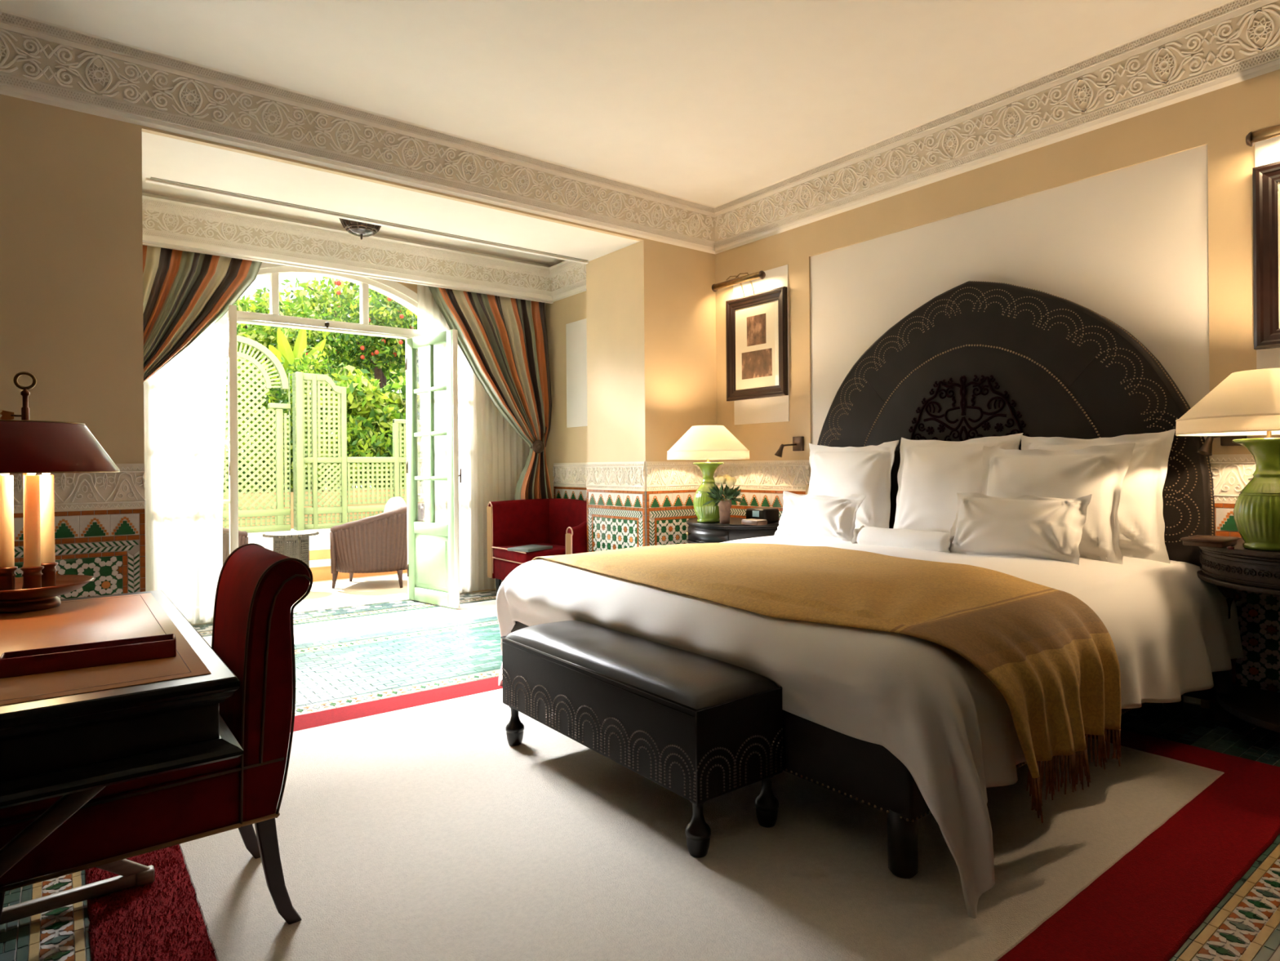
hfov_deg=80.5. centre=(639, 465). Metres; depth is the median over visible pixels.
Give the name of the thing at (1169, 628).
duvet
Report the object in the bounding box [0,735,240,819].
seat cushion
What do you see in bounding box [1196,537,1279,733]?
bedside table
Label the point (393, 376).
tree
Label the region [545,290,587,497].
wall
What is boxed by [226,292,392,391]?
tree
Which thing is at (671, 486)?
trim
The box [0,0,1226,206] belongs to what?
ceiling
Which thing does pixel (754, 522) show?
box
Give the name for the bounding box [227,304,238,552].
door
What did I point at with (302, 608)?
trim
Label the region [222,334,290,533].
trellis
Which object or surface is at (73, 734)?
desk
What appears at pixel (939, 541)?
bolster
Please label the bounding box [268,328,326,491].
banana plant
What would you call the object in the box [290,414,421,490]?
bush
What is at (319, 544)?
patio floor
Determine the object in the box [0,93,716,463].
wall
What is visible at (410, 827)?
area rug
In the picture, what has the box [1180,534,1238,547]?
wooden box
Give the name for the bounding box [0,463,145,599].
trim
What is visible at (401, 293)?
door frame
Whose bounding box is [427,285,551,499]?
curtain
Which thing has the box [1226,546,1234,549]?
stopper
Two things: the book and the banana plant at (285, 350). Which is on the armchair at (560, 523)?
the book
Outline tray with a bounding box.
[0,633,176,678]
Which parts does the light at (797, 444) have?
arm, wall plate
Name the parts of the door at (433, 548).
rail, rail, raised panel, rail, panel, handle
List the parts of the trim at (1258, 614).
carved panel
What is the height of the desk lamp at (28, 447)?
0.597 m
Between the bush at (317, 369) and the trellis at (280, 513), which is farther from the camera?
the bush at (317, 369)
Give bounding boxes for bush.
[222,351,333,493]
[259,343,375,491]
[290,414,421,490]
[316,362,421,457]
[390,369,421,486]
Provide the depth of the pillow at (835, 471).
4.49 m
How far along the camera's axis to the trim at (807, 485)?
5.12 m
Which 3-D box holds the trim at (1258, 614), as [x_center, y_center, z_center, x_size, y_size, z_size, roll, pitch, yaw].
[2.936,0.513,2.849,0.022,1.127,1.305,0,0,-38]
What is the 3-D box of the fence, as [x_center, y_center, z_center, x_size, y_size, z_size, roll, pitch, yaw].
[-2.558,0.079,9.642,2.311,1.294,0.074,0,0,-38]
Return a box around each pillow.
[772,490,866,541]
[807,440,898,533]
[893,432,1022,533]
[948,492,1092,564]
[982,442,1135,564]
[1020,428,1175,563]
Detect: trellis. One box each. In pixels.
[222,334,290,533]
[288,371,347,530]
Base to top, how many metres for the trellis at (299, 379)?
1.808 m
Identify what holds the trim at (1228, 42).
attached to the wall at (1144, 222)
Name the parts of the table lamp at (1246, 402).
shade trim, lamp shade, stem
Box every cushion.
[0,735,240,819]
[383,497,406,511]
[493,542,565,563]
[505,620,777,709]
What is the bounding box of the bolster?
[851,524,954,552]
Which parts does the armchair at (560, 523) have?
gimp panel, leg, seat, backrest, gimp panel, arm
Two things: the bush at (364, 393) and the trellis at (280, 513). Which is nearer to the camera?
the trellis at (280, 513)
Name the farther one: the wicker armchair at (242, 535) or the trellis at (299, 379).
the trellis at (299, 379)
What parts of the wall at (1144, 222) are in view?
wall panel, niche panel, wall panel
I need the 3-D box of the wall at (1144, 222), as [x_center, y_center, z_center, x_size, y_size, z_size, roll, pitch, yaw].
[2.504,-0.494,3.573,0.206,3.148,6.000,0,0,-38]
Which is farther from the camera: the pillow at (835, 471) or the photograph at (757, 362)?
the photograph at (757, 362)
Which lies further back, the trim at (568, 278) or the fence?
the fence
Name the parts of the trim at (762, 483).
carved panel, carved panel, carved panel, carved panel, carved panel, carved panel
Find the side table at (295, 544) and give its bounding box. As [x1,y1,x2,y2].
[262,530,319,586]
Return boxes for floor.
[0,572,1279,960]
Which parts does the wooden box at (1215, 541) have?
lid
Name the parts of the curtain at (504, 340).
arm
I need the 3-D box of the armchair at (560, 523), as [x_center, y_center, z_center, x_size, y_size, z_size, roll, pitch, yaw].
[-0.792,0.699,6.314,0.708,0.810,0.808,0,0,-38]
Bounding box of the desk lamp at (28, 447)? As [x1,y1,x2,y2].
[0,371,119,613]
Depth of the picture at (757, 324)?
5.51 m
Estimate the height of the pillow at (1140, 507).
0.593 m
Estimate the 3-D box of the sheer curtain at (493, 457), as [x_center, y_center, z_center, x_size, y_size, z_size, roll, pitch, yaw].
[-1.353,-0.209,6.632,1.212,2.600,0.024,0,0,-38]
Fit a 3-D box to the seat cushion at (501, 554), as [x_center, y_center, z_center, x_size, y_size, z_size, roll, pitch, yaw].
[-0.864,0.727,6.254,0.505,0.100,0.570,0,0,-38]
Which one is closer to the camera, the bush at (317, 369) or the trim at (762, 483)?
the trim at (762, 483)
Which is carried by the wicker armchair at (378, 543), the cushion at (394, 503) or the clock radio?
the cushion at (394, 503)
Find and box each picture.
[725,286,787,401]
[1252,160,1279,349]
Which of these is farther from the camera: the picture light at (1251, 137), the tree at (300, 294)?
the tree at (300, 294)
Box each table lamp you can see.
[666,425,749,523]
[1175,367,1279,551]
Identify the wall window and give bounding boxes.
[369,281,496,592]
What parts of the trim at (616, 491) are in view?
carved panel, carved panel, carved panel, carved panel, carved panel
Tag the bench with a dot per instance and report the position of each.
(700, 728)
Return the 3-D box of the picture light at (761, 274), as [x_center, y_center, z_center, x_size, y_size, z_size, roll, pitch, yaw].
[0.749,-1.284,5.551,0.147,0.226,0.518,0,0,-38]
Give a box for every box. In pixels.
[741,518,767,525]
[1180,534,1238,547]
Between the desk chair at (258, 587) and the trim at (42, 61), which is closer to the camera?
the desk chair at (258, 587)
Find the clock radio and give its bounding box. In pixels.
[746,506,778,523]
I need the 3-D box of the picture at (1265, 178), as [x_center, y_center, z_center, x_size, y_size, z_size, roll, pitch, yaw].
[2.796,-0.880,2.987,0.036,0.771,0.588,0,0,-38]
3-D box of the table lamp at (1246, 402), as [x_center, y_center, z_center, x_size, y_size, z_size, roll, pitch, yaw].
[2.361,-0.018,2.835,0.573,0.669,0.573,0,0,-29]
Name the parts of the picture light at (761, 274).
arm, arm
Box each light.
[711,270,765,297]
[774,435,804,457]
[1196,435,1247,455]
[1245,124,1279,146]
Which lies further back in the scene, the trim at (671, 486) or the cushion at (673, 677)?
the trim at (671, 486)
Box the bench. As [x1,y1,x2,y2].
[500,620,783,857]
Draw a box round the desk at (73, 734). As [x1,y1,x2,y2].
[0,590,243,924]
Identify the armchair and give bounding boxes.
[222,527,248,564]
[329,497,424,588]
[486,497,586,595]
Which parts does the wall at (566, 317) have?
wall panel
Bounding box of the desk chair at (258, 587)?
[0,542,312,924]
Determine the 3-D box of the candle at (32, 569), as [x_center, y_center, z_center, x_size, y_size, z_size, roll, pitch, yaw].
[-1.512,0.132,1.879,0.046,0.384,0.046,0,0,-38]
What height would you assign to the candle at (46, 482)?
0.384 m
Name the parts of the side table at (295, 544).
panel, panel, panel, panel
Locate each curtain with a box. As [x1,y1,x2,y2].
[142,244,262,382]
[143,312,226,623]
[417,284,529,592]
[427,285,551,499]
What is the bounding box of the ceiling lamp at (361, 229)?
[338,217,381,239]
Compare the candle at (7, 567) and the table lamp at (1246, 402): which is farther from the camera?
the table lamp at (1246, 402)
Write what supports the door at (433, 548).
attached to the door frame
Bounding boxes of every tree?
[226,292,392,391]
[241,347,420,444]
[252,275,405,386]
[294,287,418,448]
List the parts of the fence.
rail, rail, post, rail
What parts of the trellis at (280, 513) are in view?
rail, rail, post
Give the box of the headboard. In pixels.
[817,280,1215,699]
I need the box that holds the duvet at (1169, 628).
[496,533,1244,918]
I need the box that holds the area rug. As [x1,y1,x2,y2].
[84,675,1279,960]
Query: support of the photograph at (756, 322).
attached to the picture at (757, 324)
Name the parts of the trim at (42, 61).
panel, panel, panel, panel, panel, panel, panel, panel, panel, panel, panel, panel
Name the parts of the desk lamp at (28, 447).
stem, dish, lamp shade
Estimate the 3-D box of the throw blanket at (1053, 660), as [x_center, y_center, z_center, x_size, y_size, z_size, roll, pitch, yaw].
[0.558,0.651,3.165,1.256,0.498,2.563,0,0,-38]
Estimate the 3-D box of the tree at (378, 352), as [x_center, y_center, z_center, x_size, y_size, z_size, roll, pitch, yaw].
[-4.367,-1.117,12.576,2.330,4.111,2.232,0,0,-38]
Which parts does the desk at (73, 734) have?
leg, moulding, leg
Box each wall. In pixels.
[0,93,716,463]
[222,488,424,528]
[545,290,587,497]
[715,69,1279,704]
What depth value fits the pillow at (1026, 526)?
3.32 m
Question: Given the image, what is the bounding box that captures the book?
[506,544,552,551]
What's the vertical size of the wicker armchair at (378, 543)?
0.824 m
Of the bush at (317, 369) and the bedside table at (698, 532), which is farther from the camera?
the bush at (317, 369)
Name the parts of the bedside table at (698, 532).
moulding, drawer, moulding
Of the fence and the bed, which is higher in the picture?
the fence
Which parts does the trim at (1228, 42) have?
panel, panel, panel, panel, panel, panel, panel, panel, panel, panel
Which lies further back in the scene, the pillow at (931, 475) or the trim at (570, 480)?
the trim at (570, 480)
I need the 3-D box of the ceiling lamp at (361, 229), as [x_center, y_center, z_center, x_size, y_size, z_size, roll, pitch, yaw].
[-1.975,-1.707,5.356,0.312,0.215,0.312,0,0,-38]
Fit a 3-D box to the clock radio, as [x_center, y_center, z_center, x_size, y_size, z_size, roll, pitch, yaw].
[0.837,0.343,5.174,0.162,0.099,0.180,0,0,-38]
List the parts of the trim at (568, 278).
panel, panel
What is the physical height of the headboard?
2.061 m
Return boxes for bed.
[511,621,1183,878]
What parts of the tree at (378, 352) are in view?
crown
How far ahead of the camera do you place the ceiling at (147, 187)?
5.54 m
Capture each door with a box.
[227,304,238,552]
[404,328,462,608]
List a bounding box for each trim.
[0,8,715,253]
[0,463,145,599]
[142,195,553,302]
[145,177,588,263]
[290,593,411,613]
[549,260,586,302]
[552,462,586,501]
[585,461,645,551]
[645,461,717,546]
[713,0,1279,253]
[716,459,810,520]
[805,484,808,494]
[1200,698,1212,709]
[1208,453,1279,708]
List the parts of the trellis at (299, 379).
box post, rail, rail, rail, rail, post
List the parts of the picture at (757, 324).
frame, frame rail, frame rail, frame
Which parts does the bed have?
leg, leg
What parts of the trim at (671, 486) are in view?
carved panel, carved panel, carved panel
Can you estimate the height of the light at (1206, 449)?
0.144 m
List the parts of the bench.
leg, leg, leg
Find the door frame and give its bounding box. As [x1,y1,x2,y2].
[191,262,472,625]
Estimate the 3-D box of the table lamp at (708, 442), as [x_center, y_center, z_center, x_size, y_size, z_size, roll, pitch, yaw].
[0.475,0.062,5.258,0.573,0.669,0.573,0,0,-12]
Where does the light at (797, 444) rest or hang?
attached to the wall at (1144, 222)
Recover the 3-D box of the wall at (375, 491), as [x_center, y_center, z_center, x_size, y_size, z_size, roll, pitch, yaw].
[-4.132,0.608,9.467,11.000,0.550,0.150,0,0,-38]
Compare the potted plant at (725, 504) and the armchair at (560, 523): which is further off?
the armchair at (560, 523)
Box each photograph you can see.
[742,347,772,379]
[746,313,765,346]
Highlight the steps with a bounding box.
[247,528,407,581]
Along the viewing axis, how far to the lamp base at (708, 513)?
5.19 m
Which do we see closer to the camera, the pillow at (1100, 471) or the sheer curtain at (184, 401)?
the pillow at (1100, 471)
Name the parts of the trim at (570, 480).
carved panel, carved panel, carved panel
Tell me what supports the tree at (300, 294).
on the ground
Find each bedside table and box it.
[685,516,779,543]
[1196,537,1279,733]
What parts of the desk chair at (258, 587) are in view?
leg, seat, gimp trim, leg, backrest, leg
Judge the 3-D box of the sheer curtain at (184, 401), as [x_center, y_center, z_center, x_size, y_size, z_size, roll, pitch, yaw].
[-3.279,-0.194,5.148,0.851,2.600,0.024,0,0,-38]
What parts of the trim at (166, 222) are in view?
panel, panel, panel, panel, panel, panel, panel, panel, panel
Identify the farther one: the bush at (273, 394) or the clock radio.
the bush at (273, 394)
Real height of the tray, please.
0.034 m
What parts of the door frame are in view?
rail, frame post, drip moulding, frame post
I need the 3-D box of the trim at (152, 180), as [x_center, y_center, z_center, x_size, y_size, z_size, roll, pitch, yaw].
[-1.584,-1.617,5.121,2.960,0.034,0.061,0,0,-38]
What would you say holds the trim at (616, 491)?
attached to the wall at (71, 227)
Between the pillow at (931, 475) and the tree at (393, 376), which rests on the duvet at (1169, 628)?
the pillow at (931, 475)
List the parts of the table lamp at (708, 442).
shade trim, lamp shade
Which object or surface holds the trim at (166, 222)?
attached to the wall
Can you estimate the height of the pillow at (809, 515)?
0.287 m
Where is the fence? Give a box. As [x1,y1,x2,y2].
[346,418,424,522]
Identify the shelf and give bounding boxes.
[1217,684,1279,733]
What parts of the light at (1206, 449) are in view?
arm, wall plate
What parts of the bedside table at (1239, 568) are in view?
leg, moulding, moulding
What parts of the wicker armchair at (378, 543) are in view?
leg, leg, leg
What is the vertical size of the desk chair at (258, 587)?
0.876 m
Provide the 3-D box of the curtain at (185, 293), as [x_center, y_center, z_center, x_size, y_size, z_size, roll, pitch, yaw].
[-3.119,-0.205,5.123,1.087,2.600,0.185,0,0,-38]
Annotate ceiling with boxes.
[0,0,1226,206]
[142,178,564,265]
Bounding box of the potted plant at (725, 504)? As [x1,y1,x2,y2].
[702,474,746,524]
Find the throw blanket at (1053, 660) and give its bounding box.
[531,542,1121,822]
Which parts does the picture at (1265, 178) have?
frame rail, frame rail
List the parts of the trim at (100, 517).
carved panel, carved panel, carved panel, carved panel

